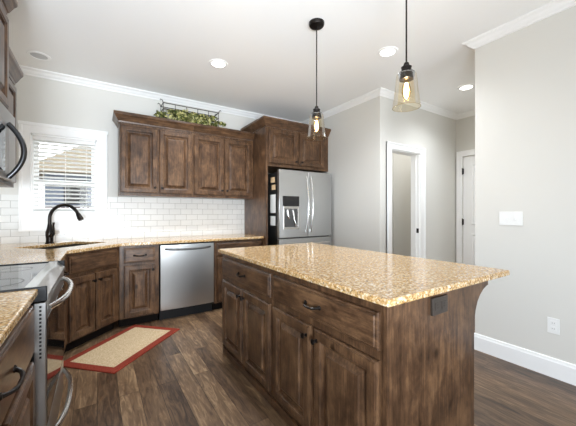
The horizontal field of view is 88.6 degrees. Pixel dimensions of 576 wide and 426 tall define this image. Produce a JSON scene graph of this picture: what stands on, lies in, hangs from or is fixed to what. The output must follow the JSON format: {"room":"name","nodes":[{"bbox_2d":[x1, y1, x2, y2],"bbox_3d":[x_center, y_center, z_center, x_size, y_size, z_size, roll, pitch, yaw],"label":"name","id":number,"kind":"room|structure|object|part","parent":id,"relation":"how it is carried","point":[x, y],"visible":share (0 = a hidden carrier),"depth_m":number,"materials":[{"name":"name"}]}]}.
{"room":"kitchen","nodes":[
{"label":"kitchen","id":0,"kind":"room"},
{"bbox_2d":[0,74,268,243],"bbox_3d":[-1.438,-0.158,4.203,4.190,2.815,0.120,0,0,-33],"label":"wall","id":1,"kind":"structure","parent":0,"point":[39,100],"depth_m":3.52,"materials":[{"name":"white paint"}]},
{"bbox_2d":[18,120,107,231],"bbox_3d":[-2.581,-0.390,3.438,0.824,1.188,0.169,0,0,-33],"label":"window","id":2,"kind":"structure","parent":1,"relation":"in","point":[28,220],"depth_m":3.35,"materials":[{"name":"white"}]},
{"bbox_2d":[33,135,94,211],"bbox_3d":[-2.581,-0.426,3.424,0.570,0.848,0.056,0,0,-33],"label":"window blind","id":3,"kind":"object","parent":2,"relation":"attached to","point":[37,138],"visible":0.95,"depth_m":3.40,"materials":[{"name":"white plastic"}]},
{"bbox_3d":[-2.580,-0.010,3.422,0.564,0.016,0.048,0,0,-33],"label":"rail","id":4,"kind":"part","parent":3,"relation":"part of","materials":[{"name":"white plastic"}]},
{"bbox_3d":[-2.580,-0.410,3.422,0.402,0.800,0.053,0,0,-33],"label":"cord","id":5,"kind":"part","parent":3,"relation":"part of","materials":[{"name":"white plastic"}]},
{"bbox_3d":[-2.625,-0.589,3.492,0.579,0.527,0.030,0,0,-33],"label":"sash","id":6,"kind":"part","parent":2,"relation":"part of","materials":[{"name":"white"}]},
{"bbox_3d":[-2.608,-0.189,3.466,0.579,0.372,0.030,0,0,-33],"label":"sash","id":7,"kind":"part","parent":2,"relation":"part of","materials":[{"name":"white"}]},
{"bbox_2d":[0,194,243,243],"bbox_3d":[-1.869,0.070,3.847,2.825,0.520,0.009,0,0,-33],"label":"backsplash","id":8,"kind":"structure","parent":1,"relation":"attached to","point":[127,217],"depth_m":3.87,"materials":[{"name":"tile"}]},
{"bbox_2d":[112,110,193,197],"bbox_3d":[-1.692,-0.680,3.732,0.900,0.960,0.365,0,0,-33],"label":"upper cabinet","id":9,"kind":"object","parent":1,"relation":"attached to","point":[156,160],"visible":1,"depth_m":3.60,"materials":[{"name":"brown wood"}]},
{"bbox_3d":[-1.773,-0.627,3.520,0.398,0.785,0.024,0,0,-33],"label":"door","id":10,"kind":"part","parent":9,"relation":"part of","materials":[{"name":"brown wood"}]},
{"bbox_3d":[-1.692,-1.105,3.732,0.900,0.110,0.365,0,0,-33],"label":"crown molding","id":11,"kind":"part","parent":9,"relation":"part of","materials":[{"name":"brown wood"}]},
{"bbox_3d":[-1.422,-0.627,3.747,0.399,0.785,0.024,0,0,-33],"label":"door","id":12,"kind":"part","parent":9,"relation":"part of","materials":[{"name":"brown wood"}]},
{"bbox_2d":[159,99,220,135],"bbox_3d":[-1.315,-1.241,3.985,0.799,0.377,0.180,0,0,-33],"label":"wire basket","id":13,"kind":"object","parent":9,"relation":"on","point":[160,99],"visible":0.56,"depth_m":3.90,"materials":[{"name":"black metal"}]},
{"bbox_2d":[154,109,225,126],"bbox_3d":[-1.298,-1.237,3.963,0.919,0.211,0.250,0,0,-33],"label":"garland","id":14,"kind":"object","parent":13,"relation":"in","point":[181,116],"visible":0.73,"depth_m":3.89,"materials":[{"name":"green plant"}]},
{"bbox_2d":[191,123,254,199],"bbox_3d":[-0.947,-0.680,4.214,0.873,0.960,0.365,0,0,-33],"label":"upper cabinet","id":15,"kind":"object","parent":1,"relation":"attached to","point":[223,161],"visible":0.99,"depth_m":4.06,"materials":[{"name":"brown wood"}]},
{"bbox_3d":[-1.062,-0.627,3.979,0.408,0.785,0.024,0,0,-33],"label":"door","id":16,"kind":"part","parent":15,"relation":"part of","materials":[{"name":"brown wood"}]},
{"bbox_3d":[-0.864,-1.105,4.086,0.873,0.110,0.060,0,0,-33],"label":"crown molding","id":17,"kind":"part","parent":15,"relation":"part of","materials":[{"name":"brown wood"}]},
{"bbox_3d":[-0.709,-0.627,4.208,0.410,0.785,0.024,0,0,-33],"label":"door","id":18,"kind":"part","parent":15,"relation":"part of","materials":[{"name":"brown wood"}]},
{"bbox_2d":[240,116,330,173],"bbox_3d":[-0.035,-0.968,4.575,1.182,0.655,0.759,0,0,-33],"label":"upper cabinet","id":19,"kind":"object","parent":1,"relation":"attached to","point":[289,148],"visible":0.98,"depth_m":4.28,"materials":[{"name":"brown wood"}]},
{"bbox_3d":[-0.065,-0.920,4.172,0.468,0.480,0.024,0,0,-33],"label":"door","id":20,"kind":"part","parent":19,"relation":"part of","materials":[{"name":"brown wood"}]},
{"bbox_3d":[-0.035,-1.238,4.575,1.182,0.115,0.759,0,0,-33],"label":"crown molding","id":21,"kind":"part","parent":19,"relation":"part of","materials":[{"name":"brown wood"}]},
{"bbox_3d":[0.361,-0.920,4.448,0.458,0.480,0.024,0,0,-33],"label":"door","id":22,"kind":"part","parent":19,"relation":"part of","materials":[{"name":"brown wood"}]},
{"bbox_2d":[7,0,553,121],"bbox_3d":[0.651,-1.615,2.666,6.030,0.100,4.970,0,0,-33],"label":"ceiling","id":23,"kind":"structure","parent":0,"point":[167,47],"depth_m":2.75,"materials":[{"name":"white paint"}]},
{"bbox_2d":[26,50,50,60],"bbox_3d":[-2.484,-1.560,2.943,0.190,0.007,0.190,0,0,-33],"label":"recessed light","id":24,"kind":"object","parent":23,"relation":"in","point":[34,54],"visible":1,"depth_m":2.93,"materials":[{"name":"white"}]},
{"bbox_2d":[209,59,227,67],"bbox_3d":[-0.731,-1.560,3.100,0.190,0.007,0.190,0,0,-33],"label":"recessed light","id":25,"kind":"object","parent":23,"relation":"in","point":[217,63],"visible":1,"depth_m":3.09,"materials":[{"name":"white"}]},
{"bbox_2d":[307,18,325,138],"bbox_3d":[0.236,-1.089,2.433,0.157,0.949,0.157,0,0,-33],"label":"pendant light","id":26,"kind":"object","parent":23,"relation":"hanging from","point":[316,24],"visible":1,"depth_m":2.41,"materials":[{"name":"black metal"}]},
{"bbox_3d":[0.236,-1.196,2.433,0.009,0.677,0.009,0,0,-10],"label":"rod","id":27,"kind":"part","parent":26,"relation":"part of","materials":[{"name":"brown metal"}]},
{"bbox_3d":[0.236,-0.714,2.433,0.157,0.198,0.157,0,0,-33],"label":"lamp shade","id":28,"kind":"part","parent":26,"relation":"part of","materials":[{"name":"clear glass"}]},
{"bbox_2d":[377,46,397,56],"bbox_3d":[0.970,-1.560,2.873,0.190,0.007,0.190,0,0,-33],"label":"recessed light","id":29,"kind":"object","parent":23,"relation":"in","point":[389,51],"visible":1,"depth_m":2.86,"materials":[{"name":"white"}]},
{"bbox_2d":[392,0,420,110],"bbox_3d":[0.686,-1.085,1.710,0.157,0.957,0.157,0,0,-33],"label":"pendant light","id":30,"kind":"object","parent":23,"relation":"hanging from","point":[407,74],"visible":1,"depth_m":1.69,"materials":[{"name":"clear glass"}]},
{"bbox_3d":[0.686,-0.711,1.710,0.054,0.109,0.054,0,0,-33],"label":"bulb","id":31,"kind":"part","parent":30,"relation":"part of","materials":[{"name":"clear glass"}]},
{"bbox_3d":[0.686,-1.192,1.710,0.009,0.685,0.009,0,0,-10],"label":"rod","id":32,"kind":"part","parent":30,"relation":"part of","materials":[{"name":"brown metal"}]},
{"bbox_3d":[0.686,-0.706,1.710,0.157,0.198,0.157,0,0,-33],"label":"lamp shade","id":33,"kind":"part","parent":30,"relation":"part of","materials":[{"name":"clear glass"}]},
{"bbox_2d":[457,84,474,90],"bbox_3d":[2.225,-1.560,3.685,0.190,0.007,0.190,0,0,-33],"label":"recessed light","id":34,"kind":"object","parent":23,"relation":"in","point":[467,86],"visible":0.99,"depth_m":3.68,"materials":[{"name":"white"}]},
{"bbox_2d":[57,308,575,425],"bbox_3d":[2.422,1.300,-0.071,6.030,0.100,11.490,0,0,-33],"label":"floor","id":35,"kind":"structure","parent":0,"point":[187,379],"depth_m":2.05,"materials":[{"name":"brown wood"}]},
{"bbox_2d":[0,305,34,425],"bbox_3d":[-1.088,0.805,0.702,0.699,0.890,0.950,0,0,-33],"label":"base cabinet","id":36,"kind":"object","parent":35,"relation":"on","point":[17,373],"visible":0.94,"depth_m":0.99,"materials":[{"name":"brown wood"}]},
{"bbox_3d":[-0.801,0.493,0.863,0.042,0.026,0.194,0,0,-33],"label":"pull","id":37,"kind":"part","parent":36,"relation":"part of","materials":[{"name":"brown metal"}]},
{"bbox_3d":[-0.955,0.880,1.053,0.024,0.510,0.434,0,0,-33],"label":"door","id":38,"kind":"part","parent":36,"relation":"part of","materials":[{"name":"brown wood"}]},
{"bbox_2d":[0,289,37,346],"bbox_3d":[-1.095,0.345,0.675,0.676,0.030,1.004,0,0,-33],"label":"countertop","id":39,"kind":"structure","parent":36,"relation":"on","point":[13,305],"depth_m":1.03,"materials":[{"name":"stone"}]},
{"bbox_2d":[0,260,73,425],"bbox_3d":[-1.548,0.767,1.482,0.762,0.886,0.844,0,0,-33],"label":"oven range","id":40,"kind":"object","parent":35,"relation":"on","point":[48,277],"visible":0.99,"depth_m":1.47,"materials":[{"name":"silver metal"}]},
{"bbox_2d":[0,262,48,290],"bbox_3d":[-1.599,0.339,1.449,0.640,0.022,0.828,0,0,-33],"label":"cooktop","id":41,"kind":"object","parent":40,"relation":"in","point":[20,276],"depth_m":1.54,"materials":[{"name":"grey glass"}]},
{"bbox_3d":[-1.321,0.354,1.629,0.082,0.061,0.810,0,0,-33],"label":"control panel","id":42,"kind":"part","parent":40,"relation":"part of","materials":[{"name":"silver metal"}]},
{"bbox_3d":[-1.310,0.680,1.636,0.044,0.570,0.820,0,0,-33],"label":"oven door","id":43,"kind":"part","parent":40,"relation":"part of","materials":[{"name":"silver metal"}]},
{"bbox_3d":[-1.310,1.084,1.635,0.042,0.212,0.820,0,0,-33],"label":"drawer","id":44,"kind":"part","parent":40,"relation":"part of","materials":[{"name":"silver metal"}]},
{"bbox_3d":[-1.265,0.435,1.665,0.088,0.027,0.730,0,0,-33],"label":"handle","id":45,"kind":"part","parent":40,"relation":"part of","materials":[{"name":"silver metal"}]},
{"bbox_3d":[-1.267,1.035,1.663,0.086,0.027,0.730,0,0,-33],"label":"handle","id":46,"kind":"part","parent":40,"relation":"part of","materials":[{"name":"silver metal"}]},
{"bbox_2d":[63,258,68,350],"bbox_3d":[-1.981,0.805,2.113,0.659,0.890,0.660,0,0,-33],"label":"base cabinet","id":47,"kind":"object","parent":35,"relation":"on","point":[65,272],"visible":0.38,"depth_m":2.46,"materials":[{"name":"brown wood"}]},
{"bbox_3d":[-1.744,0.855,2.266,0.024,0.560,0.580,0,0,-33],"label":"door","id":48,"kind":"part","parent":47,"relation":"part of","materials":[{"name":"brown wood"}]},
{"bbox_2d":[64,247,118,352],"bbox_3d":[-2.089,0.805,2.896,0.554,0.890,0.624,0,0,12],"label":"base cabinet","id":49,"kind":"object","parent":35,"relation":"on","point":[92,308],"visible":0.88,"depth_m":2.80,"materials":[{"name":"brown wood"}]},
{"bbox_3d":[-1.889,0.860,2.712,0.024,0.550,0.264,0,0,12],"label":"door","id":50,"kind":"part","parent":49,"relation":"part of","materials":[{"name":"brown wood"}]},
{"bbox_3d":[-1.831,0.860,2.982,0.024,0.550,0.264,0,0,12],"label":"door","id":51,"kind":"part","parent":49,"relation":"part of","materials":[{"name":"brown wood"}]},
{"bbox_2d":[63,324,179,373],"bbox_3d":[-1.522,1.244,2.775,0.560,0.010,0.890,0,0,12],"label":"kitchen rug","id":52,"kind":"object","parent":35,"relation":"on","point":[112,354],"visible":0.94,"depth_m":2.67,"materials":[{"name":"fabric"}]},
{"bbox_2d":[118,244,158,326],"bbox_3d":[-1.789,0.805,3.494,0.392,0.890,0.669,0,0,-33],"label":"base cabinet","id":53,"kind":"object","parent":35,"relation":"on","point":[138,264],"visible":0.94,"depth_m":3.25,"materials":[{"name":"brown wood"}]},
{"bbox_3d":[-1.633,0.469,3.253,0.310,0.162,0.024,0,0,-33],"label":"drawer","id":54,"kind":"part","parent":53,"relation":"part of","materials":[{"name":"brown wood"}]},
{"bbox_3d":[-1.633,0.855,3.253,0.310,0.560,0.024,0,0,-33],"label":"door","id":55,"kind":"part","parent":53,"relation":"part of","materials":[{"name":"brown wood"}]},
{"bbox_2d":[158,241,213,319],"bbox_3d":[-1.338,0.807,3.757,0.630,0.885,0.658,0,0,-33],"label":"dishwasher","id":56,"kind":"object","parent":35,"relation":"on","point":[186,270],"visible":1,"depth_m":3.51,"materials":[{"name":"silver metal"}]},
{"bbox_3d":[-1.175,0.428,3.505,0.536,0.035,0.057,0,0,-33],"label":"handle","id":57,"kind":"part","parent":56,"relation":"part of","materials":[{"name":"grey metal"}]},
{"bbox_2d":[212,239,262,309],"bbox_3d":[-0.789,0.805,4.141,0.688,0.890,0.669,0,0,-33],"label":"base cabinet","id":58,"kind":"object","parent":35,"relation":"on","point":[218,257],"visible":0.11,"depth_m":3.75,"materials":[{"name":"brown wood"}]},
{"bbox_2d":[0,234,263,264],"bbox_3d":[-1.395,0.345,3.114,2.823,0.030,1.735,0,0,-33],"label":"countertop","id":59,"kind":"structure","parent":58,"relation":"on","point":[13,253],"depth_m":3.04,"materials":[{"name":"stone"}]},
{"bbox_2d":[35,244,87,248],"bbox_3d":[-2.290,0.463,3.015,0.486,0.204,0.686,0,0,12],"label":"sink","id":60,"kind":"object","parent":59,"relation":"in","point":[70,245],"visible":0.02,"depth_m":3.23,"materials":[{"name":"grey"}]},
{"bbox_2d":[45,204,83,243],"bbox_3d":[-2.390,0.118,3.151,0.381,0.424,0.091,0,0,-5],"label":"faucet","id":61,"kind":"object","parent":59,"relation":"on","point":[50,231],"visible":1,"depth_m":3.13,"materials":[{"name":"black metal"}]},
{"bbox_3d":[-2.499,0.187,3.121,0.079,0.168,0.042,0,0,28],"label":"lever","id":62,"kind":"part","parent":61,"relation":"part of","materials":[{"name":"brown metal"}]},
{"bbox_3d":[-2.400,0.018,3.156,0.314,0.224,0.033,0,0,-5],"label":"spout","id":63,"kind":"part","parent":61,"relation":"part of","materials":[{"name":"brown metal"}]},
{"bbox_3d":[-0.768,0.855,3.813,0.309,0.560,0.024,0,0,-33],"label":"door","id":64,"kind":"part","parent":58,"relation":"part of","materials":[{"name":"brown wood"}]},
{"bbox_3d":[-0.633,0.469,3.900,0.630,0.162,0.024,0,0,-33],"label":"drawer","id":65,"kind":"part","parent":58,"relation":"part of","materials":[{"name":"brown wood"}]},
{"bbox_2d":[222,254,273,406],"bbox_3d":[-0.097,0.805,2.424,0.679,0.890,0.885,0,0,-33],"label":"base cabinet","id":66,"kind":"object","parent":35,"relation":"on","point":[247,287],"visible":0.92,"depth_m":2.16,"materials":[{"name":"brown wood"}]},
{"bbox_3d":[-0.466,0.880,2.456,0.024,0.570,0.419,0,0,-33],"label":"door","id":67,"kind":"part","parent":66,"relation":"part of","materials":[{"name":"brown wood"}]},
{"bbox_3d":[-0.346,0.477,2.272,0.024,0.155,0.857,0,0,-33],"label":"drawer","id":68,"kind":"part","parent":66,"relation":"part of","materials":[{"name":"brown wood"}]},
{"bbox_3d":[-0.226,0.880,2.086,0.024,0.570,0.414,0,0,-33],"label":"door","id":69,"kind":"part","parent":66,"relation":"part of","materials":[{"name":"brown wood"}]},
{"bbox_2d":[244,126,267,245],"bbox_3d":[-0.479,0.035,4.332,0.034,2.430,0.695,0,0,-33],"label":"panel","id":70,"kind":"object","parent":35,"relation":"on","point":[255,209],"visible":0.36,"depth_m":4.18,"materials":[{"name":"brown wood"}]},
{"bbox_2d":[268,169,330,245],"bbox_3d":[0.081,0.318,4.508,0.924,1.805,0.858,0,0,-33],"label":"refrigerator","id":71,"kind":"object","parent":35,"relation":"on","point":[303,198],"visible":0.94,"depth_m":4.17,"materials":[{"name":"grey metal"}]},
{"bbox_2d":[270,216,274,225],"bbox_3d":[-0.211,0.115,4.112,0.002,0.130,0.135,0,0,-33],"label":"paper note","id":72,"kind":"object","parent":71,"relation":"attached to","point":[272,218],"visible":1,"depth_m":4.12,"materials":[{"name":"white paper"}]},
{"bbox_2d":[270,194,275,212],"bbox_3d":[-0.211,-0.122,4.112,0.002,0.255,0.145,0,0,-33],"label":"paper note","id":73,"kind":"object","parent":71,"relation":"attached to","point":[272,197],"visible":1,"depth_m":4.09,"materials":[{"name":"white paper"}]},
{"bbox_3d":[0.041,-0.155,4.066,0.270,0.140,0.016,0,0,-33],"label":"dispenser panel","id":74,"kind":"part","parent":71,"relation":"part of","materials":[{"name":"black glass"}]},
{"bbox_3d":[0.043,0.073,4.067,0.250,0.314,0.018,0,0,-33],"label":"dispenser frame","id":75,"kind":"part","parent":71,"relation":"part of","materials":[{"name":"silver metal"}]},
{"bbox_3d":[0.070,-0.120,4.115,0.480,0.930,0.059,0,0,-33],"label":"door","id":76,"kind":"part","parent":71,"relation":"part of","materials":[{"name":"silver metal"}]},
{"bbox_3d":[0.257,0.776,4.235,0.924,0.828,0.059,0,0,-33],"label":"freezer drawer","id":77,"kind":"part","parent":71,"relation":"part of","materials":[{"name":"silver metal"}]},
{"bbox_3d":[0.275,-0.114,4.175,0.026,0.792,0.088,0,0,-33],"label":"handle","id":78,"kind":"part","parent":71,"relation":"part of","materials":[{"name":"silver metal"}]},
{"bbox_3d":[0.287,0.435,4.186,0.775,0.026,0.049,0,0,-33],"label":"handle","id":79,"kind":"part","parent":71,"relation":"part of","materials":[{"name":"silver metal"}]},
{"bbox_3d":[0.340,-0.114,4.217,0.026,0.792,0.088,0,0,-33],"label":"handle","id":80,"kind":"part","parent":71,"relation":"part of","materials":[{"name":"silver metal"}]},
{"bbox_3d":[0.461,-0.120,4.367,0.438,0.930,0.059,0,0,-33],"label":"door","id":81,"kind":"part","parent":71,"relation":"part of","materials":[{"name":"silver metal"}]},
{"bbox_2d":[272,270,382,425],"bbox_3d":[0.379,0.805,1.689,0.679,0.890,0.866,0,0,-33],"label":"base cabinet","id":82,"kind":"object","parent":35,"relation":"on","point":[328,343],"visible":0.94,"depth_m":1.45,"materials":[{"name":"brown wood"}]},
{"bbox_3d":[0.014,0.880,1.714,0.024,0.570,0.391,0,0,-33],"label":"door","id":83,"kind":"part","parent":82,"relation":"part of","materials":[{"name":"brown wood"}]},
{"bbox_3d":[0.083,0.650,1.559,0.032,0.030,0.031,0,0,-33],"label":"knob","id":84,"kind":"part","parent":82,"relation":"part of","materials":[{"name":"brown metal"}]},
{"bbox_3d":[0.112,0.479,1.514,0.041,0.026,0.139,0,0,-33],"label":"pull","id":85,"kind":"part","parent":82,"relation":"part of","materials":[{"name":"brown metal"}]},
{"bbox_3d":[0.131,0.650,1.485,0.032,0.030,0.031,0,0,-33],"label":"knob","id":86,"kind":"part","parent":82,"relation":"part of","materials":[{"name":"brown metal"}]},
{"bbox_3d":[0.135,0.477,1.528,0.024,0.155,0.834,0,0,-33],"label":"drawer","id":87,"kind":"part","parent":82,"relation":"part of","materials":[{"name":"brown wood"}]},
{"bbox_3d":[0.250,0.880,1.351,0.024,0.570,0.411,0,0,-33],"label":"door","id":88,"kind":"part","parent":82,"relation":"part of","materials":[{"name":"brown wood"}]},
{"bbox_2d":[218,243,509,306],"bbox_3d":[0.320,0.345,2.179,1.065,0.030,1.858,0,0,-33],"label":"countertop","id":89,"kind":"structure","parent":82,"relation":"on","point":[384,279],"depth_m":1.71,"materials":[{"name":"stone"}]},
{"bbox_2d":[383,281,487,425],"bbox_3d":[0.732,0.805,1.386,0.835,0.890,0.023,0,0,-33],"label":"island end panel","id":90,"kind":"object","parent":82,"relation":"attached to","point":[428,360],"visible":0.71,"depth_m":1.30,"materials":[{"name":"brown wood"}]},
{"bbox_2d":[431,294,447,315],"bbox_3d":[0.685,0.418,1.334,0.122,0.078,0.014,0,0,-33],"label":"electrical outlet","id":91,"kind":"object","parent":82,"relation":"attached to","point":[439,304],"visible":1,"depth_m":1.32,"materials":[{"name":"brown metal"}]},
{"bbox_2d":[435,302,439,310],"bbox_3d":[0.667,0.418,1.315,0.034,0.034,0.002,0,0,-33],"label":"receptacle","id":92,"kind":"object","parent":91,"relation":"attached to","point":[437,304],"depth_m":1.31,"materials":[{"name":"black plastic"}]},
{"bbox_2d":[442,300,445,308],"bbox_3d":[0.710,0.418,1.343,0.034,0.034,0.002,0,0,-33],"label":"receptacle","id":93,"kind":"object","parent":91,"relation":"attached to","point":[443,301],"depth_m":1.34,"materials":[{"name":"black plastic"}]},
{"bbox_2d":[306,99,372,250],"bbox_3d":[0.735,-0.158,4.590,0.120,2.815,1.590,0,0,-33],"label":"wall","id":94,"kind":"structure","parent":0,"point":[350,139],"depth_m":4.20,"materials":[{"name":"white paint"}]},
{"bbox_2d":[392,153,392,253],"bbox_3d":[1.314,-0.158,5.388,1.720,2.815,0.120,0,0,-33],"label":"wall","id":95,"kind":"structure","parent":0,"point":[392,153],"depth_m":5.79,"materials":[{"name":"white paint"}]},
{"bbox_2d":[373,96,455,262],"bbox_3d":[1.921,-0.158,4.339,1.840,2.815,0.120,0,0,-33],"label":"wall","id":96,"kind":"structure","parent":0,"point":[407,124],"depth_m":4.36,"materials":[{"name":"white paint"}]},
{"bbox_2d":[386,141,425,257],"bbox_3d":[1.610,0.160,4.128,0.852,2.180,0.156,0,0,-33],"label":"door frame","id":97,"kind":"structure","parent":96,"relation":"attached to","point":[418,155],"depth_m":4.25,"materials":[{"name":"white"}]},
{"bbox_2d":[393,115,474,263],"bbox_3d":[2.741,-0.158,4.876,0.120,2.815,2.530,0,0,-33],"label":"wall","id":98,"kind":"structure","parent":0,"point":[465,127],"depth_m":5.57,"materials":[{"name":"white paint"}]},
{"bbox_2d":[456,149,474,262],"bbox_3d":[2.979,0.138,4.375,0.026,2.225,0.930,0,0,-33],"label":"trim","id":99,"kind":"structure","parent":98,"relation":"attached to","point":[459,155],"depth_m":4.72,"materials":[{"name":"white"}]},
{"bbox_2d":[462,155,474,264],"bbox_3d":[2.993,0.177,4.393,0.102,2.126,0.778,0,0,-33],"label":"door","id":100,"kind":"structure","parent":98,"relation":"in","point":[468,170],"depth_m":4.64,"materials":[{"name":"white painted wood"}]},
{"bbox_2d":[475,6,575,364],"bbox_3d":[2.293,-0.158,1.924,0.120,2.815,1.940,0,0,-33],"label":"wall","id":101,"kind":"structure","parent":0,"point":[525,78],"depth_m":2.37,"materials":[{"name":"white paint"}]},
{"bbox_2d":[499,212,522,225],"bbox_3d":[1.860,0.050,2.468,0.014,0.115,0.165,0,0,-33],"label":"light switch","id":102,"kind":"object","parent":101,"relation":"attached to","point":[505,218],"visible":1,"depth_m":2.46,"materials":[{"name":"white plastic"}]},
{"bbox_2d":[474,333,575,385],"bbox_3d":[4.738,1.177,-0.159,1.996,0.147,8.585,0,0,-33],"label":"baseboard","id":103,"kind":"structure","parent":101,"relation":"attached to","point":[552,367],"depth_m":2.36,"materials":[{"name":"white wood"}]},
{"bbox_2d":[547,317,559,334],"bbox_3d":[2.013,0.860,2.237,0.008,0.116,0.072,0,0,-33],"label":"electrical outlet","id":104,"kind":"object","parent":101,"relation":"attached to","point":[553,325],"visible":1,"depth_m":2.23,"materials":[{"name":"white plastic"}]},
{"bbox_3d":[-1.797,-0.157,1.011,0.120,2.815,4.850,0,0,-33],"label":"wall","id":105,"kind":"structure","parent":0,"visible":0},
{"bbox_2d":[0,0,17,108],"bbox_3d":[-1.694,-0.983,1.399,0.464,0.765,0.942,0,0,-33],"label":"upper cabinet","id":106,"kind":"object","parent":105,"relation":"attached to","point":[6,6],"visible":0.88,"depth_m":1.79,"materials":[{"name":"brown wood"}]},
{"bbox_3d":[-1.647,-0.927,1.675,0.024,0.565,0.399,0,0,-33],"label":"door","id":107,"kind":"part","parent":106,"relation":"part of","materials":[{"name":"brown wood"}]},
{"bbox_3d":[-1.696,-1.302,1.398,0.461,0.125,0.942,0,0,-33],"label":"crown molding","id":108,"kind":"part","parent":106,"relation":"part of","materials":[{"name":"brown wood"}]},
{"bbox_2d":[0,102,26,184],"bbox_3d":[-1.659,-0.383,1.422,0.550,0.425,0.810,0,0,-33],"label":"microwave","id":109,"kind":"object","parent":106,"relation":"attached to","point":[8,131],"visible":1,"depth_m":1.70,"materials":[{"name":"grey metal"}]},
{"bbox_3d":[-1.461,-0.351,1.442,0.021,0.323,0.630,0,0,-33],"label":"door","id":110,"kind":"part","parent":109,"relation":"part of","materials":[{"name":"silver metal"}]},
{"bbox_3d":[-1.683,-0.351,1.784,0.021,0.323,0.176,0,0,-33],"label":"control panel","id":111,"kind":"part","parent":109,"relation":"part of","materials":[{"name":"silver metal"}]},
{"bbox_3d":[-1.573,-0.355,1.710,0.095,0.328,0.028,0,0,-33],"label":"handle","id":112,"kind":"part","parent":109,"relation":"part of","materials":[{"name":"black metal"}]},
{"bbox_2d":[0,47,22,187],"bbox_3d":[-2.157,-0.677,2.041,0.384,0.955,0.731,0,0,-33],"label":"upper cabinet","id":113,"kind":"object","parent":105,"relation":"attached to","point":[15,72],"visible":0.29,"depth_m":2.30,"materials":[{"name":"brown wood"}]},
{"bbox_3d":[-2.015,-0.618,2.097,0.024,0.765,0.640,0,0,-33],"label":"door","id":114,"kind":"part","parent":113,"relation":"part of","materials":[{"name":"brown wood"}]},
{"bbox_3d":[-2.159,-1.093,2.040,0.381,0.125,0.731,0,0,-33],"label":"crown molding","id":115,"kind":"part","parent":113,"relation":"part of","materials":[{"name":"brown wood"}]},
{"label":"outside","id":116,"kind":"structure","parent":0,"visible":0},
{"bbox_3d":[-10.304,1.775,14.087,26.000,0.150,25.150,0,0,-33],"label":"ground","id":117,"kind":"structure","parent":116,"visible":0},
{"bbox_2d":[39,146,91,207],"bbox_3d":[-4.506,-0.500,10.186,6.500,4.400,5.600,0,0,-33],"label":"neighbor house","id":118,"kind":"structure","parent":117,"relation":"on","point":[78,157],"depth_m":6.76,"materials":[{"name":"grey"}]},
{"bbox_3d":[2.908,-0.157,-2.645,4.050,2.815,6.400,0,0,-33],"label":"wall","id":119,"kind":"structure","parent":0,"visible":0},
{"bbox_2d":[19,0,575,123],"bbox_3d":[2.422,-1.532,-0.071,5.790,0.066,11.250,0,0,-33],"label":"trim","id":120,"kind":"structure","parent":119,"relation":"attached to","point":[554,7],"depth_m":3.64,"materials":[{"name":"white paint"}]}
]}

